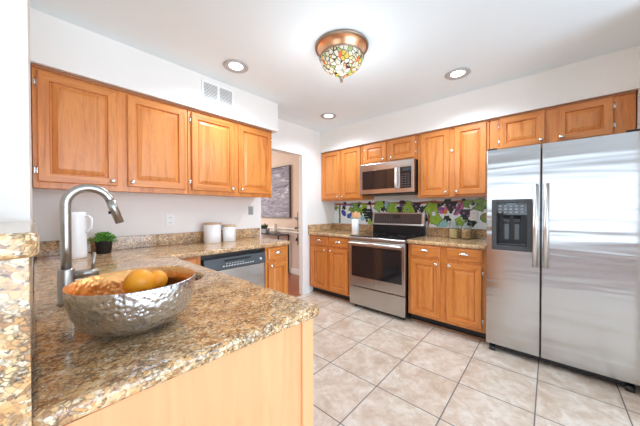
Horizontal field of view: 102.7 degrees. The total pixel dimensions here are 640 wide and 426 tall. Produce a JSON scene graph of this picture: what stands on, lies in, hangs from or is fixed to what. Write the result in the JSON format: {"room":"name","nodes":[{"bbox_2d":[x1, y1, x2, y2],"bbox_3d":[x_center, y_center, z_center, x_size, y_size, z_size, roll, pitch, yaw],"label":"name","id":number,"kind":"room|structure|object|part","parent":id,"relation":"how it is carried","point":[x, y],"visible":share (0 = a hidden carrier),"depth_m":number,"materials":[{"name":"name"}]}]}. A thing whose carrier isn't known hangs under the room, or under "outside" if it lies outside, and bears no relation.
{"room":"kitchen","nodes":[
{"label":"kitchen","id":0,"kind":"room"},
{"bbox_2d":[0,0,33,280],"bbox_3d":[-1.491,0.001,1.236,1.500,2.455,0.132,0,1,42],"label":"wall","id":1,"kind":"structure","parent":0,"point":[16,190],"depth_m":0.76,"materials":[{"name":"paint"}]},
{"bbox_2d":[31,85,333,294],"bbox_3d":[-2.472,0.002,1.356,0.120,2.455,8.000,0,1,42],"label":"wall","id":2,"kind":"structure","parent":0,"point":[142,213],"depth_m":2.58,"materials":[{"name":"paint"}]},
{"bbox_2d":[31,64,187,193],"bbox_3d":[-1.563,-0.540,1.993,0.372,0.757,0.903,0,1,42],"label":"upper cabinet","id":3,"kind":"object","parent":2,"relation":"attached to","point":[85,131],"visible":1,"depth_m":1.81,"materials":[{"name":"brown wood"}]},
{"bbox_3d":[-1.611,-0.539,1.720,0.020,0.685,0.391,0,1,42],"label":"door","id":4,"kind":"part","parent":3,"relation":"part of","materials":[{"name":"brown wood"}]},
{"bbox_3d":[-1.458,-0.907,1.894,0.012,0.018,0.903,0,1,42],"label":"moulding","id":5,"kind":"part","parent":3,"relation":"part of","materials":[{"name":"brown wood"}]},
{"bbox_3d":[-1.303,-0.543,2.063,0.020,0.685,0.408,0,1,42],"label":"door","id":6,"kind":"part","parent":3,"relation":"part of","materials":[{"name":"brown wood"}]},
{"bbox_2d":[34,228,259,256],"bbox_3d":[-1.372,0.247,2.477,0.020,0.108,1.866,0,1,42],"label":"backsplash","id":7,"kind":"structure","parent":2,"relation":"attached to","point":[47,248],"depth_m":2.28,"materials":[{"name":"stone"}]},
{"bbox_2d":[166,214,174,225],"bbox_3d":[-1.422,0.068,2.429,0.009,0.118,0.075,0,1,42],"label":"wall outlet","id":8,"kind":"object","parent":2,"relation":"attached to","point":[170,218],"visible":1,"depth_m":2.43,"materials":[{"name":"white plastic"}]},
{"bbox_2d":[177,108,271,197],"bbox_3d":[-0.956,-0.548,2.671,0.372,0.757,0.909,0,1,42],"label":"upper cabinet","id":9,"kind":"object","parent":2,"relation":"attached to","point":[226,157],"visible":0.96,"depth_m":2.50,"materials":[{"name":"brown wood"}]},
{"bbox_3d":[-0.995,-0.548,2.406,0.020,0.685,0.411,0,1,42],"label":"door","id":10,"kind":"part","parent":9,"relation":"part of","materials":[{"name":"brown wood"}]},
{"bbox_3d":[-0.852,-0.915,2.569,0.012,0.018,0.903,0,1,42],"label":"moulding","id":11,"kind":"part","parent":9,"relation":"part of","materials":[{"name":"brown wood"}]},
{"bbox_3d":[-0.690,-0.552,2.747,0.020,0.685,0.410,0,1,42],"label":"door","id":12,"kind":"part","parent":9,"relation":"part of","materials":[{"name":"brown wood"}]},
{"bbox_2d":[248,206,252,214],"bbox_3d":[-0.832,-0.031,3.081,0.016,0.100,0.068,0,1,42],"label":"wall switch","id":13,"kind":"object","parent":2,"relation":"attached to","point":[250,208],"visible":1,"depth_m":3.08,"materials":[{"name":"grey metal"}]},
{"bbox_2d":[302,155,307,294],"bbox_3d":[-0.223,0.176,3.764,0.014,2.045,0.095,0,1,42],"label":"trim","id":14,"kind":"structure","parent":2,"relation":"attached to","point":[304,157],"depth_m":3.75,"materials":[{"name":"white paint"}]},
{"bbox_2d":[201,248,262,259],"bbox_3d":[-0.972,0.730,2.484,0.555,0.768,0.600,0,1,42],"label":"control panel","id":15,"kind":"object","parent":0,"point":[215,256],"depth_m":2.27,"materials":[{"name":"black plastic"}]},
{"bbox_2d":[261,152,298,231],"bbox_3d":[-3.616,-0.007,2.462,3.300,2.455,8.120,0,1,42],"label":"wall","id":16,"kind":"structure","parent":0,"point":[278,159],"depth_m":5.01,"materials":[{"name":"paint"}]},
{"bbox_2d":[261,165,290,217],"bbox_3d":[-1.075,-0.422,5.441,1.320,1.034,0.038,0,1,42],"label":"framed painting","id":17,"kind":"object","parent":16,"relation":"attached to","point":[278,205],"visible":0.48,"depth_m":5.20,"materials":[{"name":"fabric"}]},
{"bbox_2d":[261,195,486,269],"bbox_3d":[1.360,-0.028,3.366,9.300,2.455,0.128,0,1,42],"label":"wall","id":18,"kind":"structure","parent":16,"relation":"attached to","point":[293,247],"depth_m":4.89,"materials":[{"name":"paint"}]},
{"bbox_2d":[267,227,298,232],"bbox_3d":[-0.981,0.341,5.376,3.134,0.085,0.030,0,1,42],"label":"trim","id":19,"kind":"structure","parent":18,"relation":"attached to","point":[267,227],"depth_m":5.07,"materials":[{"name":"white paint"}]},
{"bbox_2d":[289,268,298,274],"bbox_3d":[-0.976,1.131,5.388,3.134,0.105,0.020,0,1,42],"label":"baseboard","id":20,"kind":"structure","parent":18,"relation":"attached to","point":[291,270],"depth_m":4.94,"materials":[{"name":"white paint"}]},
{"bbox_2d":[294,212,297,244],"bbox_3d":[-0.457,0.297,4.896,0.095,0.620,0.010,0,1,42],"label":"wall hooks","id":21,"kind":"object","parent":18,"relation":"attached to","point":[296,218],"visible":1,"depth_m":4.87,"materials":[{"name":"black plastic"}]},
{"bbox_3d":[-0.427,0.298,4.869,0.015,0.620,0.010,0,1,42],"label":"stem","id":22,"kind":"part","parent":21,"relation":"part of","materials":[{"name":"white plastic"}]},
{"bbox_2d":[308,223,372,231],"bbox_3d":[0.313,0.229,3.802,0.762,0.108,0.638,0,1,42],"label":"backsplash","id":23,"kind":"structure","parent":18,"relation":"attached to","point":[331,226],"depth_m":4.03,"materials":[{"name":"stone"}]},
{"bbox_2d":[321,145,373,200],"bbox_3d":[0.398,-0.565,3.895,0.746,0.757,0.372,0,1,42],"label":"upper cabinet","id":24,"kind":"object","parent":18,"relation":"attached to","point":[340,168],"visible":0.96,"depth_m":3.75,"materials":[{"name":"brown wood"}]},
{"bbox_3d":[0.164,-0.565,3.908,0.349,0.713,0.020,0,1,42],"label":"door","id":25,"kind":"part","parent":24,"relation":"part of","materials":[{"name":"brown wood"}]},
{"bbox_3d":[0.302,-0.931,3.785,0.746,0.018,0.012,0,1,42],"label":"moulding","id":26,"kind":"part","parent":24,"relation":"part of","materials":[{"name":"brown wood"}]},
{"bbox_3d":[0.442,-0.563,3.659,0.320,0.713,0.020,0,1,42],"label":"door","id":27,"kind":"part","parent":24,"relation":"part of","materials":[{"name":"brown wood"}]},
{"bbox_2d":[362,134,417,164],"bbox_3d":[0.963,-0.790,3.385,0.766,0.297,0.372,0,1,42],"label":"upper cabinet","id":28,"kind":"object","parent":18,"relation":"attached to","point":[406,147],"visible":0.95,"depth_m":3.23,"materials":[{"name":"brown wood"}]},
{"bbox_3d":[0.727,-0.791,3.400,0.324,0.252,0.020,0,1,42],"label":"door","id":29,"kind":"part","parent":28,"relation":"part of","materials":[{"name":"brown wood"}]},
{"bbox_2d":[360,158,417,195],"bbox_3d":[0.933,-0.439,3.346,0.742,0.402,0.472,0,1,42],"label":"microwave","id":30,"kind":"object","parent":28,"relation":"attached to","point":[399,177],"visible":0.98,"depth_m":3.17,"materials":[{"name":"silver metal"}]},
{"bbox_3d":[0.918,-0.427,3.083,0.030,0.282,0.060,0,1,42],"label":"handle","id":31,"kind":"part","parent":30,"relation":"part of","materials":[{"name":"metal"}]},
{"bbox_3d":[1.014,-0.424,3.031,0.137,0.255,0.002,0,1,42],"label":"control panel","id":32,"kind":"part","parent":30,"relation":"part of","materials":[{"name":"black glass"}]},
{"bbox_3d":[0.868,-0.926,3.277,0.766,0.018,0.012,0,1,42],"label":"moulding","id":33,"kind":"part","parent":28,"relation":"part of","materials":[{"name":"brown wood"}]},
{"bbox_3d":[1.008,-0.789,3.148,0.321,0.252,0.020,0,1,42],"label":"door","id":34,"kind":"part","parent":28,"relation":"part of","materials":[{"name":"brown wood"}]},
{"bbox_2d":[334,198,486,228],"bbox_3d":[1.083,0.000,3.533,2.259,0.352,0.008,0,1,42],"label":"tile mural","id":35,"kind":"object","parent":18,"relation":"attached to","point":[444,213],"visible":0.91,"depth_m":3.24,"materials":[{"name":"multicoloured tile"}]},
{"bbox_2d":[470,210,477,220],"bbox_3d":[1.754,0.028,2.918,0.075,0.118,0.009,0,1,42],"label":"wall outlet","id":36,"kind":"object","parent":35,"relation":"attached to","point":[473,213],"visible":1,"depth_m":2.91,"materials":[{"name":"white plastic"}]},
{"bbox_2d":[418,120,489,197],"bbox_3d":[1.516,-0.556,2.892,0.710,0.757,0.372,0,1,42],"label":"upper cabinet","id":37,"kind":"object","parent":18,"relation":"attached to","point":[452,161],"visible":0.96,"depth_m":2.76,"materials":[{"name":"brown wood"}]},
{"bbox_3d":[1.295,-0.557,2.893,0.307,0.713,0.020,0,1,42],"label":"door","id":38,"kind":"part","parent":37,"relation":"part of","materials":[{"name":"brown wood"}]},
{"bbox_3d":[1.420,-0.922,2.782,0.710,0.018,0.012,0,1,42],"label":"moulding","id":39,"kind":"part","parent":37,"relation":"part of","materials":[{"name":"brown wood"}]},
{"bbox_3d":[1.558,-0.555,2.657,0.289,0.713,0.020,0,1,42],"label":"door","id":40,"kind":"part","parent":37,"relation":"part of","materials":[{"name":"brown wood"}]},
{"bbox_2d":[427,227,485,238],"bbox_3d":[1.644,0.234,3.024,0.743,0.108,0.020,0,1,42],"label":"backsplash","id":41,"kind":"structure","parent":18,"relation":"attached to","point":[431,231],"depth_m":3.09,"materials":[{"name":"stone"}]},
{"bbox_2d":[490,90,635,148],"bbox_3d":[2.128,-0.761,2.340,0.928,0.339,0.372,0,1,42],"label":"upper cabinet","id":42,"kind":"object","parent":18,"relation":"attached to","point":[616,113],"visible":0.91,"depth_m":2.17,"materials":[{"name":"brown wood"}]},
{"bbox_3d":[1.869,-0.764,2.375,0.330,0.290,0.020,0,1,42],"label":"door","id":43,"kind":"part","parent":42,"relation":"part of","materials":[{"name":"brown wood"}]},
{"bbox_3d":[2.033,-0.918,2.232,0.928,0.018,0.012,0,1,42],"label":"moulding","id":44,"kind":"part","parent":42,"relation":"part of","materials":[{"name":"brown wood"}]},
{"bbox_3d":[2.170,-0.762,2.105,0.322,0.290,0.020,0,1,42],"label":"door","id":45,"kind":"part","parent":42,"relation":"part of","materials":[{"name":"brown wood"}]},
{"bbox_2d":[29,0,639,152],"bbox_3d":[-1.382,-1.268,0.375,9.400,0.100,8.220,0,1,42],"label":"ceiling","id":46,"kind":"structure","parent":0,"point":[414,44],"depth_m":1.83,"materials":[{"name":"paint"}]},
{"bbox_2d":[223,59,248,72],"bbox_3d":[-0.708,-1.232,2.156,0.204,0.010,0.204,0,1,42],"label":"recessed light","id":47,"kind":"object","parent":46,"relation":"in","point":[232,65],"visible":1,"depth_m":2.15,"materials":[{"name":"white"}]},
{"bbox_2d":[321,113,335,118],"bbox_3d":[0.110,-1.246,3.296,0.204,0.010,0.204,0,1,42],"label":"recessed light","id":48,"kind":"object","parent":46,"relation":"in","point":[325,115],"visible":1,"depth_m":3.29,"materials":[{"name":"white"}]},
{"bbox_2d":[315,29,368,82],"bbox_3d":[0.161,-1.103,1.913,0.398,0.267,0.398,0,1,42],"label":"ceiling lamp","id":49,"kind":"object","parent":46,"relation":"attached to","point":[340,52],"visible":1,"depth_m":1.80,"materials":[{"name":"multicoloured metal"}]},
{"bbox_3d":[0.161,-1.089,1.913,0.324,0.142,0.324,0,1,42],"label":"lamp shade","id":50,"kind":"part","parent":49,"relation":"part of","materials":[{"name":"multicoloured glass"}]},
{"bbox_2d":[445,67,470,79],"bbox_3d":[1.227,-1.238,2.280,0.204,0.010,0.204,0,1,42],"label":"recessed light","id":51,"kind":"object","parent":46,"relation":"in","point":[458,73],"visible":1,"depth_m":2.27,"materials":[{"name":"white"}]},
{"bbox_2d":[30,8,639,152],"bbox_3d":[0.298,-1.080,1.968,3.175,0.316,3.368,0,1,42],"label":"soffit","id":52,"kind":"structure","parent":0,"point":[617,72],"depth_m":2.15,"materials":[{"name":"paint"}]},
{"bbox_2d":[201,79,233,108],"bbox_3d":[-0.952,-1.107,2.396,0.010,0.176,0.310,0,1,42],"label":"air vent","id":53,"kind":"object","parent":52,"relation":"in","point":[211,92],"visible":1,"depth_m":2.38,"materials":[{"name":"white metal"}]},
{"bbox_2d":[288,273,639,425],"bbox_3d":[-1.383,1.267,0.394,9.200,0.060,8.000,0,1,42],"label":"floor","id":54,"kind":"structure","parent":0,"point":[371,367],"depth_m":1.83,"materials":[{"name":"tile"}]},
{"bbox_2d":[0,257,32,425],"bbox_3d":[-0.840,0.652,0.394,0.598,1.168,0.536,0,1,42],"label":"granite slab","id":55,"kind":"object","parent":54,"relation":"on","point":[16,275],"visible":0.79,"depth_m":0.38,"materials":[{"name":"beige stone"}]},
{"bbox_2d":[0,221,39,259],"bbox_3d":[-0.833,0.049,0.387,0.610,0.038,0.546,0,1,42],"label":"countertop","id":56,"kind":"structure","parent":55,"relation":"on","point":[18,240],"depth_m":0.38,"materials":[{"name":"stone"}]},
{"bbox_2d":[63,318,312,425],"bbox_3d":[-0.785,0.791,1.136,1.474,0.874,0.644,0,1,42],"label":"base cabinet","id":57,"kind":"object","parent":54,"relation":"on","point":[268,381],"visible":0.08,"depth_m":0.68,"materials":[{"name":"brown wood"}]},
{"bbox_2d":[32,237,319,425],"bbox_3d":[-0.611,0.326,1.765,2.105,0.038,1.821,0,1,42],"label":"countertop","id":58,"kind":"structure","parent":57,"relation":"on","point":[76,374],"depth_m":0.68,"materials":[{"name":"beige stone"}]},
{"bbox_2d":[71,212,92,258],"bbox_3d":[-1.663,0.149,1.758,0.124,0.321,0.126,0,1,28],"label":"pitcher","id":59,"kind":"object","parent":58,"relation":"on","point":[78,219],"visible":0.68,"depth_m":1.73,"materials":[{"name":"white ceramic"}]},
{"bbox_3d":[-1.604,0.076,1.776,0.046,0.127,0.014,0,1,-18],"label":"handle","id":60,"kind":"part","parent":59,"relation":"part of","materials":[{"name":"white ceramic"}]},
{"bbox_2d":[57,184,123,305],"bbox_3d":[-0.842,0.105,0.947,0.049,0.423,0.191,0,1,42],"label":"kitchen faucet","id":61,"kind":"object","parent":58,"relation":"on","point":[66,275],"visible":0.87,"depth_m":0.89,"materials":[{"name":"silver metal"}]},
{"bbox_3d":[-0.850,0.045,0.941,0.030,0.303,0.153,0,1,40],"label":"spout","id":62,"kind":"part","parent":61,"relation":"part of","materials":[{"name":"silver metal"}]},
{"bbox_3d":[-0.840,0.177,0.949,0.010,0.063,0.015,0,1,42],"label":"lever","id":63,"kind":"part","parent":61,"relation":"part of","materials":[{"name":"silver metal"}]},
{"bbox_2d":[88,232,116,253],"bbox_3d":[-1.643,0.225,1.947,0.162,0.164,0.149,0,1,-1],"label":"potted plant","id":64,"kind":"object","parent":58,"relation":"on","point":[102,246],"visible":1,"depth_m":1.92,"materials":[{"name":"green plant"}]},
{"bbox_3d":[-1.647,0.259,1.949,0.110,0.097,0.110,0,1,42],"label":"pot","id":65,"kind":"part","parent":64,"relation":"part of","materials":[{"name":"black plastic"}]},
{"bbox_2d":[62,267,195,337],"bbox_3d":[-0.519,0.252,0.726,0.300,0.132,0.300,0,1,42],"label":"fruit bowl","id":66,"kind":"object","parent":58,"relation":"on","point":[98,305],"visible":0.98,"depth_m":0.63,"materials":[{"name":"silver metal"}]},
{"bbox_2d":[122,269,155,292],"bbox_3d":[-0.526,0.204,0.746,0.081,0.079,0.079,0,1,-27],"label":"orange","id":67,"kind":"object","parent":66,"relation":"in","point":[139,280],"visible":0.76,"depth_m":0.72,"materials":[{"name":"orange food"}]},
{"bbox_2d":[152,270,167,288],"bbox_3d":[-0.526,0.218,0.821,0.067,0.067,0.067,0,1,-22],"label":"orange","id":68,"kind":"object","parent":66,"relation":"in","point":[161,277],"visible":0.37,"depth_m":0.81,"materials":[{"name":"orange food"}]},
{"bbox_2d":[203,222,220,242],"bbox_3d":[-1.099,0.199,2.611,0.168,0.200,0.168,0,1,42],"label":"canister","id":69,"kind":"object","parent":58,"relation":"on","point":[211,230],"visible":0.99,"depth_m":2.54,"materials":[{"name":"white ceramic"}]},
{"bbox_3d":[-1.099,0.108,2.611,0.168,0.018,0.168,0,1,42],"label":"lid","id":70,"kind":"part","parent":69,"relation":"part of","materials":[{"name":"brown wood"}]},
{"bbox_2d":[222,224,235,241],"bbox_3d":[-0.962,0.211,2.711,0.134,0.173,0.134,0,1,42],"label":"canister","id":71,"kind":"object","parent":58,"relation":"on","point":[229,231],"visible":0.99,"depth_m":2.65,"materials":[{"name":"white ceramic"}]},
{"bbox_3d":[-0.963,0.133,2.710,0.134,0.018,0.134,0,1,42],"label":"lid","id":72,"kind":"part","parent":71,"relation":"part of","materials":[{"name":"brown wood"}]},
{"bbox_2d":[182,256,200,265],"bbox_3d":[-1.240,0.781,2.155,0.652,0.874,0.231,0,1,42],"label":"base cabinet","id":73,"kind":"object","parent":54,"relation":"on","point":[196,260],"visible":0.03,"depth_m":2.01,"materials":[{"name":"brown wood"}]},
{"bbox_3d":[-1.022,0.421,1.965,0.020,0.127,0.168,0,1,42],"label":"drawer","id":74,"kind":"part","parent":73,"relation":"part of","materials":[{"name":"brown wood"}]},
{"bbox_2d":[201,248,265,286],"bbox_3d":[-0.946,0.780,2.462,0.624,0.868,0.600,0,1,42],"label":"dishwasher","id":75,"kind":"object","parent":54,"relation":"on","point":[247,265],"visible":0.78,"depth_m":2.30,"materials":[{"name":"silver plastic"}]},
{"bbox_3d":[-0.743,0.429,2.275,0.059,0.097,0.592,0,1,42],"label":"control panel","id":76,"kind":"part","parent":75,"relation":"part of","materials":[{"name":"grey plastic"}]},
{"bbox_3d":[-0.740,0.405,2.272,0.040,0.016,0.260,0,1,42],"label":"pocket handle","id":77,"kind":"part","parent":75,"relation":"part of","materials":[{"name":"black plastic"}]},
{"bbox_3d":[-0.750,0.791,2.286,0.039,0.620,0.592,0,1,42],"label":"door","id":78,"kind":"part","parent":75,"relation":"part of","materials":[{"name":"silver metal"}]},
{"bbox_2d":[261,232,288,273],"bbox_3d":[-1.076,0.799,5.266,1.025,0.772,0.270,0,1,42],"label":"console table","id":79,"kind":"object","parent":54,"relation":"on","point":[270,233],"visible":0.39,"depth_m":5.01,"materials":[{"name":"black metal"}]},
{"bbox_2d":[261,223,269,232],"bbox_3d":[-1.168,0.309,5.278,0.294,0.208,0.200,0,1,42],"label":"potted plant","id":80,"kind":"object","parent":79,"relation":"on","point":[264,229],"visible":0.89,"depth_m":5.24,"materials":[{"name":"green plant"}]},
{"bbox_3d":[-1.154,0.368,5.284,0.240,0.090,0.100,0,1,42],"label":"planter","id":81,"kind":"part","parent":80,"relation":"part of","materials":[{"name":"white ceramic"}]},
{"bbox_2d":[273,224,276,233],"bbox_3d":[-0.883,0.309,5.039,0.076,0.212,0.076,0,1,42],"label":"pillar candle","id":82,"kind":"object","parent":79,"relation":"on","point":[274,225],"visible":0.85,"depth_m":5.01,"materials":[{"name":"wax"}]},
{"bbox_3d":[-0.619,0.809,5.023,0.020,0.755,0.020,0,1,42],"label":"leg","id":83,"kind":"part","parent":79,"relation":"part of","materials":[{"name":"black plastic"}]},
{"bbox_2d":[263,245,287,293],"bbox_3d":[-0.647,0.773,2.816,0.652,0.874,0.293,0,1,42],"label":"base cabinet","id":84,"kind":"object","parent":54,"relation":"on","point":[276,264],"visible":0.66,"depth_m":2.61,"materials":[{"name":"brown wood"}]},
{"bbox_3d":[-0.433,0.408,2.621,0.020,0.117,0.242,0,1,42],"label":"drawer","id":85,"kind":"part","parent":84,"relation":"part of","materials":[{"name":"brown wood"}]},
{"bbox_3d":[-0.432,0.790,2.626,0.020,0.587,0.242,0,1,42],"label":"door","id":86,"kind":"part","parent":84,"relation":"part of","materials":[{"name":"brown wood"}]},
{"bbox_2d":[310,235,350,302],"bbox_3d":[0.311,0.760,3.801,0.756,0.874,0.652,0,1,42],"label":"base cabinet","id":87,"kind":"object","parent":54,"relation":"on","point":[329,256],"visible":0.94,"depth_m":3.56,"materials":[{"name":"brown wood"}]},
{"bbox_3d":[-0.015,0.782,3.709,0.313,0.577,0.020,0,1,42],"label":"door","id":88,"kind":"part","parent":87,"relation":"part of","materials":[{"name":"brown wood"}]},
{"bbox_3d":[-0.010,0.401,3.700,0.330,0.127,0.020,0,1,42],"label":"drawer","id":89,"kind":"part","parent":87,"relation":"part of","materials":[{"name":"brown wood"}]},
{"bbox_3d":[0.171,1.188,3.648,0.756,0.022,0.019,0,1,42],"label":"shoe moulding","id":90,"kind":"part","parent":87,"relation":"part of","materials":[{"name":"black wood"}]},
{"bbox_3d":[0.248,0.402,3.468,0.330,0.127,0.020,0,1,42],"label":"drawer","id":91,"kind":"part","parent":87,"relation":"part of","materials":[{"name":"brown wood"}]},
{"bbox_3d":[0.253,0.784,3.469,0.313,0.577,0.020,0,1,42],"label":"door","id":92,"kind":"part","parent":87,"relation":"part of","materials":[{"name":"brown wood"}]},
{"bbox_2d":[308,230,370,237],"bbox_3d":[0.314,0.302,3.799,0.764,0.038,0.643,0,1,42],"label":"countertop","id":93,"kind":"structure","parent":87,"relation":"on","point":[333,233],"depth_m":3.71,"materials":[{"name":"beige stone"}]},
{"bbox_2d":[351,219,358,233],"bbox_3d":[0.487,0.186,3.533,0.104,0.200,0.104,0,1,42],"label":"utensil crock","id":94,"kind":"object","parent":93,"relation":"on","point":[355,222],"visible":1,"depth_m":3.49,"materials":[{"name":"white ceramic"}]},
{"bbox_2d":[349,212,425,319],"bbox_3d":[0.846,0.599,3.259,0.744,1.205,0.690,0,1,42],"label":"range","id":95,"kind":"object","parent":54,"relation":"on","point":[378,258],"visible":0.96,"depth_m":3.08,"materials":[{"name":"silver metal"}]},
{"bbox_3d":[0.635,0.371,3.022,0.684,0.027,0.060,0,1,42],"label":"handle","id":96,"kind":"part","parent":95,"relation":"part of","materials":[{"name":"metal"}]},
{"bbox_3d":[0.671,1.041,3.068,0.740,0.226,0.038,0,1,42],"label":"storage drawer","id":97,"kind":"part","parent":95,"relation":"part of","materials":[{"name":"silver metal"}]},
{"bbox_3d":[0.669,0.629,3.062,0.740,0.574,0.043,0,1,42],"label":"oven door","id":98,"kind":"part","parent":95,"relation":"part of","materials":[{"name":"silver metal"}]},
{"bbox_2d":[350,232,425,239],"bbox_3d":[0.871,0.290,3.284,0.744,0.012,0.600,0,1,42],"label":"cooktop","id":99,"kind":"object","parent":95,"relation":"in","point":[373,235],"depth_m":3.23,"materials":[{"name":"black glass"}]},
{"bbox_3d":[1.036,0.075,3.467,0.674,0.132,0.025,0,1,42],"label":"control panel","id":100,"kind":"part","parent":95,"relation":"part of","materials":[{"name":"silver metal"}]},
{"bbox_2d":[408,243,485,341],"bbox_3d":[1.436,0.768,2.792,0.734,0.874,0.652,0,1,42],"label":"base cabinet","id":101,"kind":"object","parent":54,"relation":"on","point":[447,285],"visible":0.94,"depth_m":2.55,"materials":[{"name":"brown wood"}]},
{"bbox_3d":[1.106,0.786,2.703,0.300,0.587,0.020,0,1,42],"label":"door","id":102,"kind":"part","parent":101,"relation":"part of","materials":[{"name":"brown wood"}]},
{"bbox_3d":[1.105,0.401,2.700,0.302,0.123,0.020,0,1,42],"label":"drawer","id":103,"kind":"part","parent":101,"relation":"part of","materials":[{"name":"brown wood"}]},
{"bbox_2d":[406,235,485,249],"bbox_3d":[1.435,0.310,2.793,0.745,0.038,0.643,0,1,42],"label":"countertop","id":104,"kind":"structure","parent":101,"relation":"on","point":[473,243],"depth_m":2.63,"materials":[{"name":"beige stone"}]},
{"bbox_3d":[1.538,0.184,2.940,0.104,0.211,0.104,0,1,42],"label":"glass jar","id":105,"kind":"object","parent":104,"relation":"on","visible":0},
{"bbox_2d":[449,229,457,237],"bbox_3d":[1.538,0.231,2.940,0.093,0.100,0.093,0,1,42],"label":"grain","id":106,"kind":"object","parent":105,"relation":"in","point":[453,233],"visible":1,"depth_m":2.90,"materials":[{"name":"beige food"}]},
{"bbox_3d":[1.295,1.196,2.639,0.734,0.022,0.019,0,1,42],"label":"shoe moulding","id":107,"kind":"part","parent":101,"relation":"part of","materials":[{"name":"black wood"}]},
{"bbox_3d":[1.379,0.788,2.459,0.304,0.587,0.020,0,1,42],"label":"door","id":108,"kind":"part","parent":101,"relation":"part of","materials":[{"name":"brown wood"}]},
{"bbox_3d":[1.380,0.403,2.453,0.310,0.123,0.020,0,1,42],"label":"drawer","id":109,"kind":"part","parent":101,"relation":"part of","materials":[{"name":"brown wood"}]},
{"bbox_2d":[486,129,639,392],"bbox_3d":[1.997,0.322,2.196,0.875,1.778,0.726,0,1,42],"label":"refrigerator","id":110,"kind":"object","parent":54,"relation":"on","point":[563,217],"visible":1,"depth_m":1.92,"materials":[{"name":"silver metal"}]},
{"bbox_3d":[1.606,0.051,2.203,0.048,0.058,0.033,0,1,42],"label":"spout","id":111,"kind":"part","parent":110,"relation":"part of","materials":[{"name":"grey plastic"}]},
{"bbox_3d":[1.602,0.101,2.140,0.277,0.432,0.011,0,1,42],"label":"dispenser frame","id":112,"kind":"part","parent":110,"relation":"part of","materials":[{"name":"black plastic"}]},
{"bbox_3d":[1.631,0.299,2.171,0.362,1.695,0.068,0,1,42],"label":"freezer door","id":113,"kind":"part","parent":110,"relation":"part of","materials":[{"name":"silver metal"}]},
{"bbox_3d":[1.659,0.052,2.155,0.048,0.058,0.033,0,1,42],"label":"spout","id":114,"kind":"part","parent":110,"relation":"part of","materials":[{"name":"grey plastic"}]},
{"bbox_3d":[1.700,0.098,2.018,0.035,0.650,0.068,0,1,42],"label":"handle","id":115,"kind":"part","parent":110,"relation":"part of","materials":[{"name":"metal"}]},
{"bbox_3d":[1.748,0.098,1.975,0.035,0.650,0.068,0,1,42],"label":"handle","id":116,"kind":"part","parent":110,"relation":"part of","materials":[{"name":"metal"}]},
{"bbox_3d":[1.959,0.301,1.877,0.505,1.695,0.068,0,1,42],"label":"fridge door","id":117,"kind":"part","parent":110,"relation":"part of","materials":[{"name":"silver metal"}]},
{"bbox_2d":[636,49,639,128],"bbox_3d":[2.320,-0.013,1.759,0.125,2.455,1.000,0,1,42],"label":"wall","id":118,"kind":"structure","parent":0,"point":[638,90],"depth_m":1.90,"materials":[{"name":"paint"}]},
{"bbox_3d":[1.631,0.187,2.849,0.108,0.206,0.108,0,1,42],"label":"glass jar","id":119,"kind":"object","parent":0,"visible":0},
{"bbox_2d":[461,229,470,238],"bbox_3d":[1.631,0.230,2.850,0.097,0.104,0.097,0,1,42],"label":"nuts","id":120,"kind":"object","parent":119,"relation":"in","point":[465,233],"visible":1,"depth_m":2.81,"materials":[{"name":"beige food"}]}
]}

